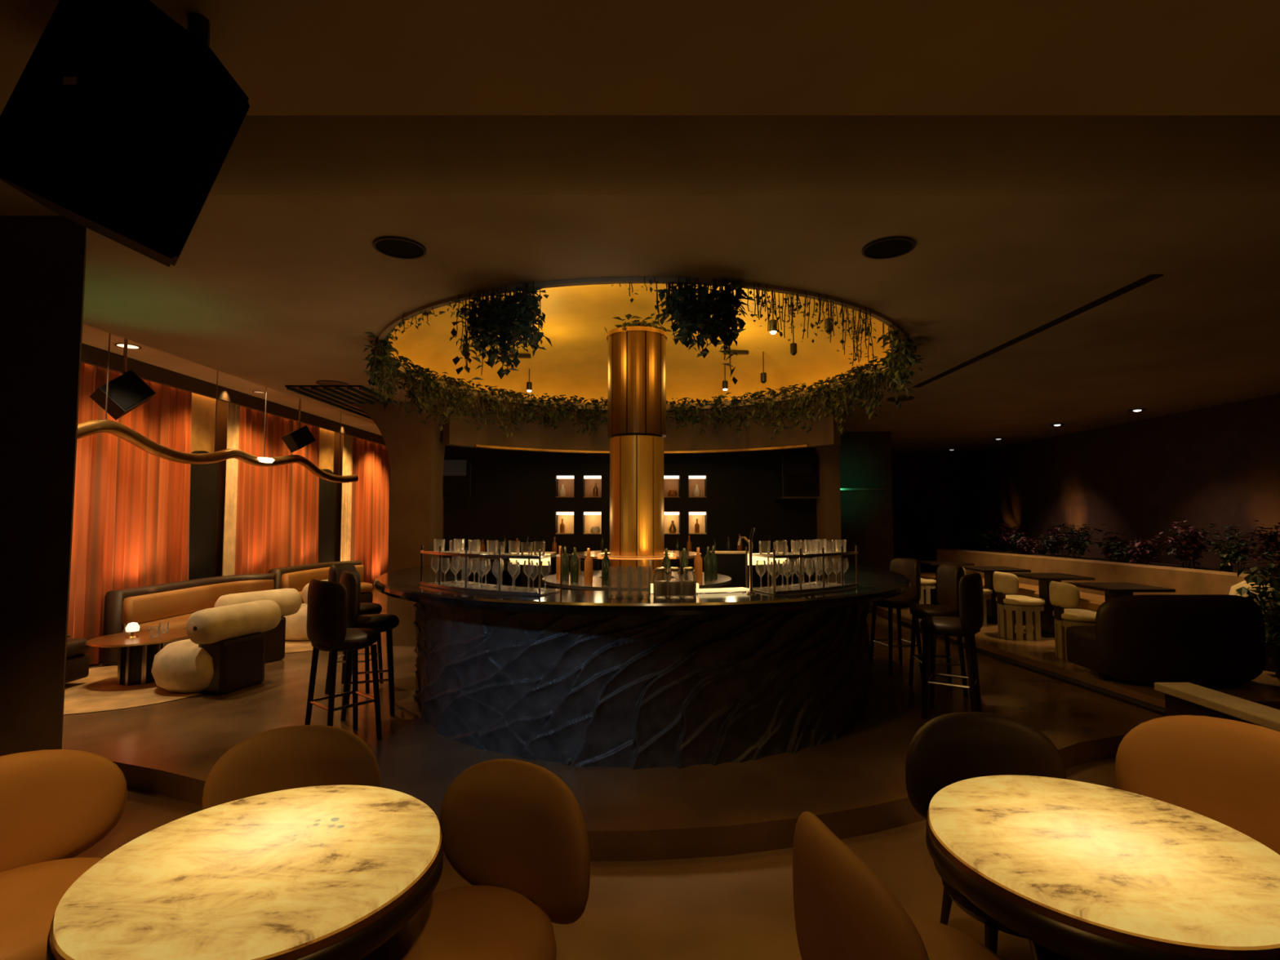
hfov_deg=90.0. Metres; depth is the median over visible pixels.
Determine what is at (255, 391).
recessed light
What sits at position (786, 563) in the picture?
wine glass
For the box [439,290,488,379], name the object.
plant
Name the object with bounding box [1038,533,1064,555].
shrub
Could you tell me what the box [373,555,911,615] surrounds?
countertop
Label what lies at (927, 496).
wall
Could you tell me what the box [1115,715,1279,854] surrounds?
tub chair
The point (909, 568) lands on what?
bar stool
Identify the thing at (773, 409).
plant
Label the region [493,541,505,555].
tumbler
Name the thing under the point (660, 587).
storage jar
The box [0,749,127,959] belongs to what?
tub chair
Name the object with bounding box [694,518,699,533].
bottle
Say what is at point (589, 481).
display niche
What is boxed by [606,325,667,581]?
column
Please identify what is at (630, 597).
glass
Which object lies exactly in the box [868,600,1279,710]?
platform
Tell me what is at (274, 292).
ceiling
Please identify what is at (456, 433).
ceiling bulkhead
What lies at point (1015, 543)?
shrub
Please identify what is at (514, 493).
wall
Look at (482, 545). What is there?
bottle
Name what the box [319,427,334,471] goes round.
wall
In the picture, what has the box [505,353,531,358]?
ceiling vent
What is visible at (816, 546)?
tumbler
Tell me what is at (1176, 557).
shrub
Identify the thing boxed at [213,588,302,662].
chair
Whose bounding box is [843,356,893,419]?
plant
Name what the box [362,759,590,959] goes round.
tub chair
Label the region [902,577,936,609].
barrel chair
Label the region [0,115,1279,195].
ceiling beam
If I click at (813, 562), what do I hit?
wine glass
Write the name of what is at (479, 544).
tumbler
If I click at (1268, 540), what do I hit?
shrub
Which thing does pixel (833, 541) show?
tumbler
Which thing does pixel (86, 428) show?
pendant
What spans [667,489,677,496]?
bowl
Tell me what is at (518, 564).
wine glass
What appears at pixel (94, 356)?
trim
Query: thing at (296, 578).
cushion
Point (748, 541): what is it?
tap tower
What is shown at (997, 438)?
recessed light
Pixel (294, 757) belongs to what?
tub chair
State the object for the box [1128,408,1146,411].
recessed light
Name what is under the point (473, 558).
countertop
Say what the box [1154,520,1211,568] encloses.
shrub
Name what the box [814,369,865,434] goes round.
plant
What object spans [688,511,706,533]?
display niche
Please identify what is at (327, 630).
bar stool
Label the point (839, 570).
wine glass
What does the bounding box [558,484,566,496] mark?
vase
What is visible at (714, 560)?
bottle
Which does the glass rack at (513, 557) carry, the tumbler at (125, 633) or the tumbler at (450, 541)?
the tumbler at (450, 541)
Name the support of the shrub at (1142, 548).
on the planter box
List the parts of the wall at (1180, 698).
panel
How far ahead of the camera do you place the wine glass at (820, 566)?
4.78 m
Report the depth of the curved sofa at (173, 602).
7.25 m
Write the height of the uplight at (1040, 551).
0.100 m
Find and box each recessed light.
[114,342,142,349]
[252,390,265,393]
[992,437,1004,439]
[1049,423,1064,426]
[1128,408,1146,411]
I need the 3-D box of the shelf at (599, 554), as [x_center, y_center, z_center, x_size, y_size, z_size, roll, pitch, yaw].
[-0.030,0.715,6.160,1.240,0.020,1.240,0,-3,0]
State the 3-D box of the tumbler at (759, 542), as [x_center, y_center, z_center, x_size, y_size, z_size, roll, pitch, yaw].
[0.871,0.473,4.472,0.082,0.094,0.080,0,-3,0]
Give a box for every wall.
[191,392,216,453]
[213,400,342,577]
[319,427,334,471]
[388,453,963,572]
[443,444,817,563]
[839,431,893,603]
[893,518,923,572]
[960,393,1279,571]
[1154,682,1279,731]
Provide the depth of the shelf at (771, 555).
4.40 m
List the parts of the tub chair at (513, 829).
seat, backrest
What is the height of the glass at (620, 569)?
0.188 m
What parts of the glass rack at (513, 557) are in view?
post, post, post, post, rail, post, rail, post, post, post, glowing panel, post, post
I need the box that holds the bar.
[373,555,911,769]
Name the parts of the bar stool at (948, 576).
leg, leg, seat, leg, backrest, leg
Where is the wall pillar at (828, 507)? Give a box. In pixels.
[815,444,841,563]
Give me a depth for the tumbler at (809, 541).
4.52 m
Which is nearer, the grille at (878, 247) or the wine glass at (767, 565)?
the grille at (878, 247)
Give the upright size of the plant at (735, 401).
0.542 m
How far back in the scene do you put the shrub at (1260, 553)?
6.62 m
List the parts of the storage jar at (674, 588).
lid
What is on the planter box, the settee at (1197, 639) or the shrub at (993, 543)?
the shrub at (993, 543)
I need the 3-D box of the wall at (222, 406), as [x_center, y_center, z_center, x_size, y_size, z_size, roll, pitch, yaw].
[-6.225,0.291,6.093,0.150,3.600,18.200,0,-3,0]
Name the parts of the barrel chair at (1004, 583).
backrest, seat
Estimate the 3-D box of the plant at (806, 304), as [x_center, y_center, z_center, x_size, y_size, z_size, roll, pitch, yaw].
[1.092,-1.056,4.161,0.317,0.328,0.163,2,-4,-30]
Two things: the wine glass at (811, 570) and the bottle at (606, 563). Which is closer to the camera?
the wine glass at (811, 570)
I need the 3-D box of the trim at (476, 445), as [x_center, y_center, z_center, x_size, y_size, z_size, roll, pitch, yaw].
[0.020,-0.426,8.863,4.384,0.030,0.929,0,-3,0]
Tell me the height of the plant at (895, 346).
0.452 m
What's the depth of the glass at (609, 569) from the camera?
4.07 m
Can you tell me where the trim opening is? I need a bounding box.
[377,276,907,410]
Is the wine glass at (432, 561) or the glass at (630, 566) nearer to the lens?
the glass at (630, 566)
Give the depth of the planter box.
10.23 m
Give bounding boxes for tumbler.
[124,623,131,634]
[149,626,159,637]
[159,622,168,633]
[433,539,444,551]
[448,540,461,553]
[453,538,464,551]
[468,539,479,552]
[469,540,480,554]
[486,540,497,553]
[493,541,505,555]
[508,540,519,554]
[520,542,533,555]
[533,541,545,555]
[758,540,770,555]
[773,541,785,555]
[775,540,786,554]
[791,539,802,553]
[791,541,804,555]
[804,539,815,552]
[808,540,820,554]
[815,538,826,551]
[822,540,834,553]
[835,539,846,552]
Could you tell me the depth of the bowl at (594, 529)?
9.84 m
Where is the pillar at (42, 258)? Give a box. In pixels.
[0,215,86,755]
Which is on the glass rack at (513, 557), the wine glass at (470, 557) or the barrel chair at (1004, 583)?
the wine glass at (470, 557)
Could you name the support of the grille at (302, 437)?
attached to the loudspeaker at (302, 437)
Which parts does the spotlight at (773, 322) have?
rod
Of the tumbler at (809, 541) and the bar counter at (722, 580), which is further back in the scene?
the bar counter at (722, 580)
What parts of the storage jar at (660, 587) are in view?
lid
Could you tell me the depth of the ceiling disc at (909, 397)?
7.86 m
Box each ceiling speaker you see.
[373,235,426,259]
[862,235,915,259]
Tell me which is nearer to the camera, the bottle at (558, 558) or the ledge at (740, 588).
the ledge at (740, 588)
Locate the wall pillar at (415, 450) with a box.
[343,401,448,645]
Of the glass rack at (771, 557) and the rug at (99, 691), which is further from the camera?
the rug at (99, 691)
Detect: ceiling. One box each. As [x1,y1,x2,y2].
[0,0,1279,115]
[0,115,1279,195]
[0,195,1279,454]
[81,324,382,435]
[388,283,894,404]
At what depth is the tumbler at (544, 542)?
4.43 m
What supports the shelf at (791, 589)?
attached to the glass rack at (771, 557)
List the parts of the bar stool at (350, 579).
leg, leg, backrest, seat, leg, leg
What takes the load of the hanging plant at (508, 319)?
hanging from the ceiling at (274, 292)
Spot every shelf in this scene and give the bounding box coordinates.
[428,580,559,595]
[443,550,559,559]
[572,550,701,559]
[747,551,835,558]
[747,581,849,594]
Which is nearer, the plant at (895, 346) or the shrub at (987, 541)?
the plant at (895, 346)
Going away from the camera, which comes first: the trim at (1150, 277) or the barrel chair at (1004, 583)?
the trim at (1150, 277)
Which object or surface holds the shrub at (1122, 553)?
in the planter box
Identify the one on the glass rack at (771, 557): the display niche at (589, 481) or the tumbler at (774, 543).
the tumbler at (774, 543)
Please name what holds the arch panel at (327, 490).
attached to the wall at (326, 437)
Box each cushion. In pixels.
[121,579,274,626]
[280,564,364,591]
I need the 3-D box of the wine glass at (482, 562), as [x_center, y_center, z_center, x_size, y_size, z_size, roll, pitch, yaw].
[-1.117,0.668,4.638,0.076,0.194,0.074,0,-3,0]
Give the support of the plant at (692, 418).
hanging from the ceiling at (274, 292)
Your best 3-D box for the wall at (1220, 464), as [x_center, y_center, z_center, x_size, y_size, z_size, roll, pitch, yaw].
[7.625,0.291,6.093,0.150,3.600,18.200,0,-3,0]
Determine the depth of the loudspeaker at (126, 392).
5.98 m
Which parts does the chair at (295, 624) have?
seat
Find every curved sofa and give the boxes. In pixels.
[102,573,276,666]
[268,560,373,603]
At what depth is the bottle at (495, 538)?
9.35 m
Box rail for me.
[840,488,887,490]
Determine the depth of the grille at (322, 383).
6.94 m
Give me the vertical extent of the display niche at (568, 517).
0.340 m
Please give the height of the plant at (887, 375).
0.446 m
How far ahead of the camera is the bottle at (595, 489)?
9.90 m
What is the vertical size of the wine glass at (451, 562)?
0.194 m
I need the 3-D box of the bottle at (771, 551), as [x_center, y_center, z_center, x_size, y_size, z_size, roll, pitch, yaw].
[1.900,0.974,9.360,0.074,0.319,0.074,0,-3,0]
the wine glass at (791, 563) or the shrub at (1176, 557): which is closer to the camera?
the wine glass at (791, 563)
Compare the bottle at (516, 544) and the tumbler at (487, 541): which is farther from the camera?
the bottle at (516, 544)
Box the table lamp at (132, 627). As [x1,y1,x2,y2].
[125,622,139,637]
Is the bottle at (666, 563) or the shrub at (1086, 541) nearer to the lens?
the bottle at (666, 563)
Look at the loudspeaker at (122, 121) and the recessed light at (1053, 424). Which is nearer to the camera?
the loudspeaker at (122, 121)
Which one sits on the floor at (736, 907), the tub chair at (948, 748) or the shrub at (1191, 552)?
the tub chair at (948, 748)
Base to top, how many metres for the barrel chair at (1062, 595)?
0.790 m
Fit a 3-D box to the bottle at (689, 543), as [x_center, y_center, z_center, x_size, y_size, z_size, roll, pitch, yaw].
[0.720,0.974,9.360,0.074,0.319,0.074,0,-3,0]
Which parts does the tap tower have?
spout, handle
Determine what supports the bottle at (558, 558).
on the countertop
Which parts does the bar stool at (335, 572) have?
leg, backrest, leg, leg, seat, leg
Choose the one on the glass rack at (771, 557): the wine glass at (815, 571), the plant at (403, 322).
the wine glass at (815, 571)
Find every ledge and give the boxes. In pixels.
[650,582,698,594]
[696,586,749,593]
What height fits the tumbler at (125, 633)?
0.094 m
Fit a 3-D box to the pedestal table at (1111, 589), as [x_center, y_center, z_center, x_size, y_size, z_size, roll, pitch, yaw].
[5.120,1.496,6.827,0.680,0.735,0.660,0,-3,0]
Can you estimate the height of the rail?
0.030 m
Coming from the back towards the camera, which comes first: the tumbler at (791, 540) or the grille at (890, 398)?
the grille at (890, 398)
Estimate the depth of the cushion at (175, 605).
7.42 m
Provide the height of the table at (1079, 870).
0.750 m
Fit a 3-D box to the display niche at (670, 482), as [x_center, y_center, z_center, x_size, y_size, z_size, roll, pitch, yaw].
[0.485,0.108,9.960,0.246,0.337,0.260,0,-3,0]
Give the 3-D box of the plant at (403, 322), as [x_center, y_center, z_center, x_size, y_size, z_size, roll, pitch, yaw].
[-1.713,-1.115,4.629,0.548,0.159,0.168,-3,-4,44]
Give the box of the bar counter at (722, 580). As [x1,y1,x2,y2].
[542,550,731,591]
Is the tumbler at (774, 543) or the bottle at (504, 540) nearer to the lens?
the tumbler at (774, 543)
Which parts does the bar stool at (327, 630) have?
leg, backrest, leg, seat, leg, leg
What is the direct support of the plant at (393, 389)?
hanging from the ceiling at (274, 292)
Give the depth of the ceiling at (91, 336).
7.97 m
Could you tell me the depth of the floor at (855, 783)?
4.38 m
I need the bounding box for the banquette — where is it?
[920,548,1279,663]
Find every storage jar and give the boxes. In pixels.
[653,566,667,597]
[667,566,682,597]
[681,566,696,597]
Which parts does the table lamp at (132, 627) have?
lamp shade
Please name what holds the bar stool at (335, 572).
on the floor at (855, 783)
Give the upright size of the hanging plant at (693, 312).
0.493 m
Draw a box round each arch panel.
[188,450,217,579]
[318,469,336,563]
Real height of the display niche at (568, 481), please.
0.337 m
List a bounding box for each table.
[45,784,443,959]
[84,629,188,685]
[918,560,974,604]
[925,774,1279,959]
[961,566,1031,622]
[1010,573,1094,637]
[1067,582,1175,600]
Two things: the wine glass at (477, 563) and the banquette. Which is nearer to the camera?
the wine glass at (477, 563)
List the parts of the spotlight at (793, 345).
rod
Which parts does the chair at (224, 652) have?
seat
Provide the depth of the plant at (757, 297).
4.01 m
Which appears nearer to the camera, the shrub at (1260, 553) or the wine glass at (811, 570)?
the wine glass at (811, 570)
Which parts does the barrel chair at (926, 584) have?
seat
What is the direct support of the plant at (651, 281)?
hanging from the ceiling at (274, 292)
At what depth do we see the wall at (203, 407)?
8.76 m
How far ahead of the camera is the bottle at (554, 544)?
9.33 m
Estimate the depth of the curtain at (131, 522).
7.27 m
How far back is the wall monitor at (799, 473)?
9.31 m
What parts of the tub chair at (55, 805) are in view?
seat, backrest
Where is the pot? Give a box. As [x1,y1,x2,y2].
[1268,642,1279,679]
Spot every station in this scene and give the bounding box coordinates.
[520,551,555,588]
[710,551,749,587]
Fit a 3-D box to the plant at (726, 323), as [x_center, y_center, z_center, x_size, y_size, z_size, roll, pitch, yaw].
[0.546,-0.902,3.922,0.233,0.663,0.315,0,-3,0]
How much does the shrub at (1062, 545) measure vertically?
0.551 m
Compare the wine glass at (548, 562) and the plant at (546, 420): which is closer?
the wine glass at (548, 562)
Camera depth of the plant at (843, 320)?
4.40 m
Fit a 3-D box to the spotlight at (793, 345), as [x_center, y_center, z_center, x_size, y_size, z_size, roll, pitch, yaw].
[1.629,-1.491,6.794,0.072,0.340,0.072,0,-3,0]
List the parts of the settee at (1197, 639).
seat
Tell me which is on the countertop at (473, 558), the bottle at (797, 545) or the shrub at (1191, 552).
the bottle at (797, 545)
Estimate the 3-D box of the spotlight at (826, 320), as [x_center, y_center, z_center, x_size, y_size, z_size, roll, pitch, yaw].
[1.647,-1.499,5.592,0.072,0.436,0.072,0,-3,0]
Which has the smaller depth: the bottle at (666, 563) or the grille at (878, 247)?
the grille at (878, 247)
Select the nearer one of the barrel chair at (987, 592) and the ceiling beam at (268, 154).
the ceiling beam at (268, 154)
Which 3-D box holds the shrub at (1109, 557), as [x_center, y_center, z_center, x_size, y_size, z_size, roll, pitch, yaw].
[6.998,0.988,9.442,0.479,0.444,0.525,0,-3,0]
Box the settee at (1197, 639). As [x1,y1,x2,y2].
[1066,594,1266,685]
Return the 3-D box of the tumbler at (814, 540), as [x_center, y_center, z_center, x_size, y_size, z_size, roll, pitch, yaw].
[1.252,0.487,4.724,0.082,0.094,0.080,0,-3,0]
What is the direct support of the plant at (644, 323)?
on the column at (637, 354)
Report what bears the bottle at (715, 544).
on the countertop at (473, 558)
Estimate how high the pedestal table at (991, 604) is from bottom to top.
0.735 m
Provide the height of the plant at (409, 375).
0.624 m
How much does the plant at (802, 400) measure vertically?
0.621 m
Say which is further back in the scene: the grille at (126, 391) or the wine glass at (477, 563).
the grille at (126, 391)
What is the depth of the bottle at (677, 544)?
9.33 m
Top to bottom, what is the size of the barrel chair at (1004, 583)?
0.790 m
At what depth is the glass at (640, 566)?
4.18 m
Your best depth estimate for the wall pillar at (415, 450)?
8.02 m
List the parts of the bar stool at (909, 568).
leg, leg, seat, leg, backrest, leg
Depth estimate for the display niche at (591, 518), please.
10.03 m
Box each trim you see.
[80,342,386,445]
[475,444,808,453]
[773,496,821,499]
[901,621,1165,715]
[912,274,1164,387]
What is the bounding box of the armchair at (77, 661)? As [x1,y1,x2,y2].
[65,633,89,683]
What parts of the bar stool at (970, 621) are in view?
leg, leg, seat, leg, backrest, leg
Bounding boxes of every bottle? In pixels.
[480,539,485,551]
[492,537,496,552]
[502,534,506,553]
[514,537,518,552]
[524,535,529,551]
[540,539,543,551]
[551,537,556,555]
[555,546,561,579]
[560,518,564,533]
[562,546,568,581]
[570,547,578,582]
[584,547,592,584]
[593,482,597,496]
[600,534,604,550]
[601,548,610,585]
[662,548,671,580]
[675,537,679,551]
[680,547,688,580]
[686,535,691,551]
[693,547,702,582]
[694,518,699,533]
[703,546,712,581]
[710,546,717,579]
[712,539,717,551]
[726,537,731,551]
[737,534,742,551]
[751,537,755,553]
[767,535,772,552]
[794,537,799,552]
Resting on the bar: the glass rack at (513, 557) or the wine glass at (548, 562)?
the glass rack at (513, 557)
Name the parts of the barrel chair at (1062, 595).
backrest, seat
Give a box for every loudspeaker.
[0,0,249,266]
[89,337,155,420]
[281,398,315,452]
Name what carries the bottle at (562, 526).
in the display niche at (568, 517)
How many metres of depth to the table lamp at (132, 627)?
6.10 m
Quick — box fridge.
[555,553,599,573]
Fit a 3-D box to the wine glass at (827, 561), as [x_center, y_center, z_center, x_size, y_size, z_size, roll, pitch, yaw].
[1.388,0.679,4.841,0.076,0.194,0.074,0,-3,0]
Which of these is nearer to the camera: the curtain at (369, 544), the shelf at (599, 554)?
the shelf at (599, 554)
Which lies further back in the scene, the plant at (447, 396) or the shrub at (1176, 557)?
the shrub at (1176, 557)
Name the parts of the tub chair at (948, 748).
leg, seat, seat, backrest, leg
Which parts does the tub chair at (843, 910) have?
backrest, seat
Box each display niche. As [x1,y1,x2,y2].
[555,475,573,497]
[555,511,573,533]
[582,511,601,533]
[583,475,601,497]
[663,475,679,497]
[663,511,679,533]
[688,475,706,497]
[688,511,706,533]
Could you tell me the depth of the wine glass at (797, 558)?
4.67 m
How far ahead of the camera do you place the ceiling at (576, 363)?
7.47 m
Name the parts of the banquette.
seat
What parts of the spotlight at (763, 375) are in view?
rod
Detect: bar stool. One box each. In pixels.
[304,578,382,740]
[324,562,383,693]
[339,569,399,720]
[870,557,922,675]
[908,564,968,697]
[920,571,983,718]
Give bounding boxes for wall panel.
[222,402,239,576]
[339,434,353,561]
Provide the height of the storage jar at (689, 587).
0.189 m
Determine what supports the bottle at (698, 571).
on the countertop
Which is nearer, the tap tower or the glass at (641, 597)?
the glass at (641, 597)
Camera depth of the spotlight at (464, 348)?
6.77 m
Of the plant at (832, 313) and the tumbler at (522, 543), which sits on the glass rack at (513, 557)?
the tumbler at (522, 543)
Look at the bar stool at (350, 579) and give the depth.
5.13 m
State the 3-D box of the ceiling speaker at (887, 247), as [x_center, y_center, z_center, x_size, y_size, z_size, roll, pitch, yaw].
[1.333,-1.244,3.434,0.270,0.012,0.270,0,-3,0]
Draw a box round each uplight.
[1037,549,1045,554]
[1219,564,1233,572]
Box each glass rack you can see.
[419,543,562,596]
[745,545,858,595]
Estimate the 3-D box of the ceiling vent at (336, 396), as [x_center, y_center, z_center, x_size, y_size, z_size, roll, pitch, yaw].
[-3.500,-0.952,8.366,0.840,0.045,2.600,0,-3,0]
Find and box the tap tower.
[737,527,755,594]
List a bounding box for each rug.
[63,665,203,715]
[284,640,313,653]
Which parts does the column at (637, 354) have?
panel, panel, panel, panel, panel, panel, panel, panel, panel, panel, panel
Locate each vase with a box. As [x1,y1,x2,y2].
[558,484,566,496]
[668,520,676,533]
[693,484,700,496]
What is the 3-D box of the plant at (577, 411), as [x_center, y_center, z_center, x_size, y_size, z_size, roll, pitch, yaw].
[-0.760,-0.845,8.486,0.840,0.522,0.300,1,-4,-24]
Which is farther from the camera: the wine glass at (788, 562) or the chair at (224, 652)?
the chair at (224, 652)
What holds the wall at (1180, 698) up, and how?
on the floor at (736, 907)
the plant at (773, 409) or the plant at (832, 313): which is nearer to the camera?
the plant at (832, 313)
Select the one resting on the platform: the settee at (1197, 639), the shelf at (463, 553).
the settee at (1197, 639)
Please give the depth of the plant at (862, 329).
4.48 m
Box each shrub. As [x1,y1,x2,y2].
[968,523,999,550]
[975,529,999,548]
[986,521,1024,551]
[1007,533,1036,552]
[1015,536,1042,554]
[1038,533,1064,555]
[1046,524,1089,556]
[1055,523,1106,559]
[1096,534,1142,563]
[1097,532,1128,560]
[1116,535,1173,564]
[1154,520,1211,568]
[1164,525,1219,568]
[1200,520,1268,573]
[1235,563,1279,679]
[1243,522,1279,577]
[1256,551,1279,565]
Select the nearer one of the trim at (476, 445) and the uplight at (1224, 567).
the uplight at (1224, 567)
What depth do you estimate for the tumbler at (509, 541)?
4.52 m
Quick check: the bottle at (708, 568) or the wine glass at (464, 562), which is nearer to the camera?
the wine glass at (464, 562)
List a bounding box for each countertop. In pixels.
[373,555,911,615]
[463,556,814,560]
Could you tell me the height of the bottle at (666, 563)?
0.310 m
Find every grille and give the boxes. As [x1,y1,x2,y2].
[101,371,153,409]
[290,426,315,448]
[318,381,346,385]
[375,239,423,257]
[864,239,912,257]
[888,397,911,400]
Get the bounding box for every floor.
[62,587,1165,861]
[73,757,1118,959]
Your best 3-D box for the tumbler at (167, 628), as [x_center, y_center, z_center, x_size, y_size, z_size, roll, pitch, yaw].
[-4.730,1.467,6.358,0.082,0.094,0.080,0,-3,0]
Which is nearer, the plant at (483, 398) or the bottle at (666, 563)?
the bottle at (666, 563)
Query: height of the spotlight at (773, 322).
0.443 m
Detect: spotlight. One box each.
[462,328,469,352]
[526,368,532,391]
[722,364,728,391]
[760,351,766,383]
[768,302,777,333]
[790,324,796,355]
[824,302,832,333]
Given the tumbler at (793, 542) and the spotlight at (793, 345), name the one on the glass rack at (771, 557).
the tumbler at (793, 542)
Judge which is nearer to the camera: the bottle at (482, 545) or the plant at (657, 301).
the plant at (657, 301)
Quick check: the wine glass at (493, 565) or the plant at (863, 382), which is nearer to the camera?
the wine glass at (493, 565)
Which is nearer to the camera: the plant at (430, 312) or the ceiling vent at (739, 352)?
the plant at (430, 312)
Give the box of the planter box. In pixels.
[942,546,1279,657]
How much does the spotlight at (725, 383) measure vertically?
0.352 m
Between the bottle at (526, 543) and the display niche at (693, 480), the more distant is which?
the display niche at (693, 480)
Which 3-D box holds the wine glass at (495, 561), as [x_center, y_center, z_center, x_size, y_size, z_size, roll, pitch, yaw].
[-1.008,0.664,4.562,0.076,0.194,0.074,0,-3,0]
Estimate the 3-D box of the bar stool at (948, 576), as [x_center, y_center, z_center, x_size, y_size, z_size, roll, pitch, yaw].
[2.732,1.356,5.882,0.465,1.152,0.459,0,-3,5]
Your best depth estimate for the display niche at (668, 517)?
10.03 m
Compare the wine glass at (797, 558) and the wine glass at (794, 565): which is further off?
the wine glass at (797, 558)
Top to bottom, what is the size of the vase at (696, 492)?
0.190 m
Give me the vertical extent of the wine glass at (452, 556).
0.194 m
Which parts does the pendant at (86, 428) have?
rod, rod, rod, rod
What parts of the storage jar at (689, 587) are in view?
lid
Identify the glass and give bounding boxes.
[431,556,439,583]
[440,557,450,585]
[450,559,461,586]
[451,555,460,582]
[460,556,469,583]
[462,560,473,587]
[469,557,479,584]
[476,560,487,589]
[480,558,491,586]
[492,561,502,590]
[493,559,503,586]
[507,560,518,588]
[509,561,519,591]
[523,560,533,589]
[527,562,538,592]
[540,560,551,590]
[608,567,619,598]
[618,567,630,598]
[629,567,640,598]
[630,566,639,595]
[639,567,650,598]
[640,566,650,595]
[755,560,766,589]
[766,560,777,588]
[769,561,781,591]
[777,559,787,587]
[782,561,793,590]
[786,559,797,586]
[793,560,804,589]
[796,558,805,586]
[804,557,813,585]
[804,560,815,588]
[811,557,822,583]
[814,559,822,587]
[817,556,828,582]
[824,559,833,586]
[831,558,840,585]
[838,557,848,584]
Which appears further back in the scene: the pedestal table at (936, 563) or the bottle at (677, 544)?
the pedestal table at (936, 563)
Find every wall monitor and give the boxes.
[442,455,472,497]
[781,454,817,495]
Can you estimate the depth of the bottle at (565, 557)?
5.77 m
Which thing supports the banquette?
on the platform
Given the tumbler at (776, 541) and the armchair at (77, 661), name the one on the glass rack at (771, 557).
the tumbler at (776, 541)
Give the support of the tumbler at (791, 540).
on the glass rack at (771, 557)
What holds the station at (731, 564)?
on the floor at (855, 783)
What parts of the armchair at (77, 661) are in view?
seat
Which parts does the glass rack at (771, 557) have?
post, glowing panel, post, post, post, post, post, post, rail, rail, post, post, post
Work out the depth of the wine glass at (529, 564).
4.25 m
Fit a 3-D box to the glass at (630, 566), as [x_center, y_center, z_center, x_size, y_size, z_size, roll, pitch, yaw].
[-0.034,0.657,4.160,0.072,0.188,0.070,0,-3,0]
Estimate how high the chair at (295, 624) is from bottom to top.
0.775 m
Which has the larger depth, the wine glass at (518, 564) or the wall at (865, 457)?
the wall at (865, 457)
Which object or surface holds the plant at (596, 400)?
hanging from the ceiling at (274, 292)
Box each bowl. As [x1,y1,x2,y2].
[590,526,599,533]
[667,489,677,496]
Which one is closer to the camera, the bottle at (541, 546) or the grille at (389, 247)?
the grille at (389, 247)
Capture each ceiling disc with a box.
[315,380,348,386]
[886,395,914,401]
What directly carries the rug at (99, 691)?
on the floor at (855, 783)
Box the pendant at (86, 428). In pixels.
[76,333,358,482]
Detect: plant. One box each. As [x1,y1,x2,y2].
[361,328,398,399]
[370,349,404,409]
[391,312,426,334]
[392,355,439,425]
[417,302,459,326]
[417,368,468,431]
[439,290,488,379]
[449,281,552,379]
[452,378,499,431]
[479,387,536,438]
[521,393,575,430]
[551,395,607,435]
[593,398,607,426]
[604,313,671,333]
[611,276,664,302]
[650,282,684,344]
[653,276,756,358]
[666,398,684,430]
[670,395,725,435]
[710,391,766,434]
[712,280,747,384]
[733,283,776,322]
[746,384,799,439]
[760,284,804,341]
[779,377,833,433]
[786,289,829,342]
[814,294,852,342]
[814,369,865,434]
[836,306,871,364]
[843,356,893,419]
[849,308,875,382]
[876,321,915,385]
[880,349,917,399]
[884,334,924,408]
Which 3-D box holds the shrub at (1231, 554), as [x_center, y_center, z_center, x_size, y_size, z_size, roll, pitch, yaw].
[6.836,0.776,7.333,0.553,0.630,0.528,0,-3,0]
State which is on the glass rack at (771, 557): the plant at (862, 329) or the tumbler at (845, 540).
the tumbler at (845, 540)
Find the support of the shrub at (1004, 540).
in the planter box
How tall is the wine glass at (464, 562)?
0.194 m
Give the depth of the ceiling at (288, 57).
1.47 m
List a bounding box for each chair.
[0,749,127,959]
[151,600,281,694]
[202,724,380,809]
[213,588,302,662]
[284,579,328,640]
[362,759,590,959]
[792,811,1002,959]
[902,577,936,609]
[905,711,1066,954]
[962,567,992,625]
[992,571,1044,640]
[1048,581,1097,660]
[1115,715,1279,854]
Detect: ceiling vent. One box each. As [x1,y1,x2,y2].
[284,385,395,420]
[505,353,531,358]
[723,350,748,355]
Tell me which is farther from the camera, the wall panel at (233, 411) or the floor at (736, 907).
the wall panel at (233, 411)
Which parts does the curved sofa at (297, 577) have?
backrest, seat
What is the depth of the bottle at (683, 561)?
5.51 m
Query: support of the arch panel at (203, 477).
attached to the wall at (203, 407)
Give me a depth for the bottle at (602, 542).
9.34 m
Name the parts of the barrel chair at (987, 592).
seat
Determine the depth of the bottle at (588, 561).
5.51 m
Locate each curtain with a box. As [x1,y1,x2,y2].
[66,362,191,665]
[234,405,319,574]
[350,436,389,588]

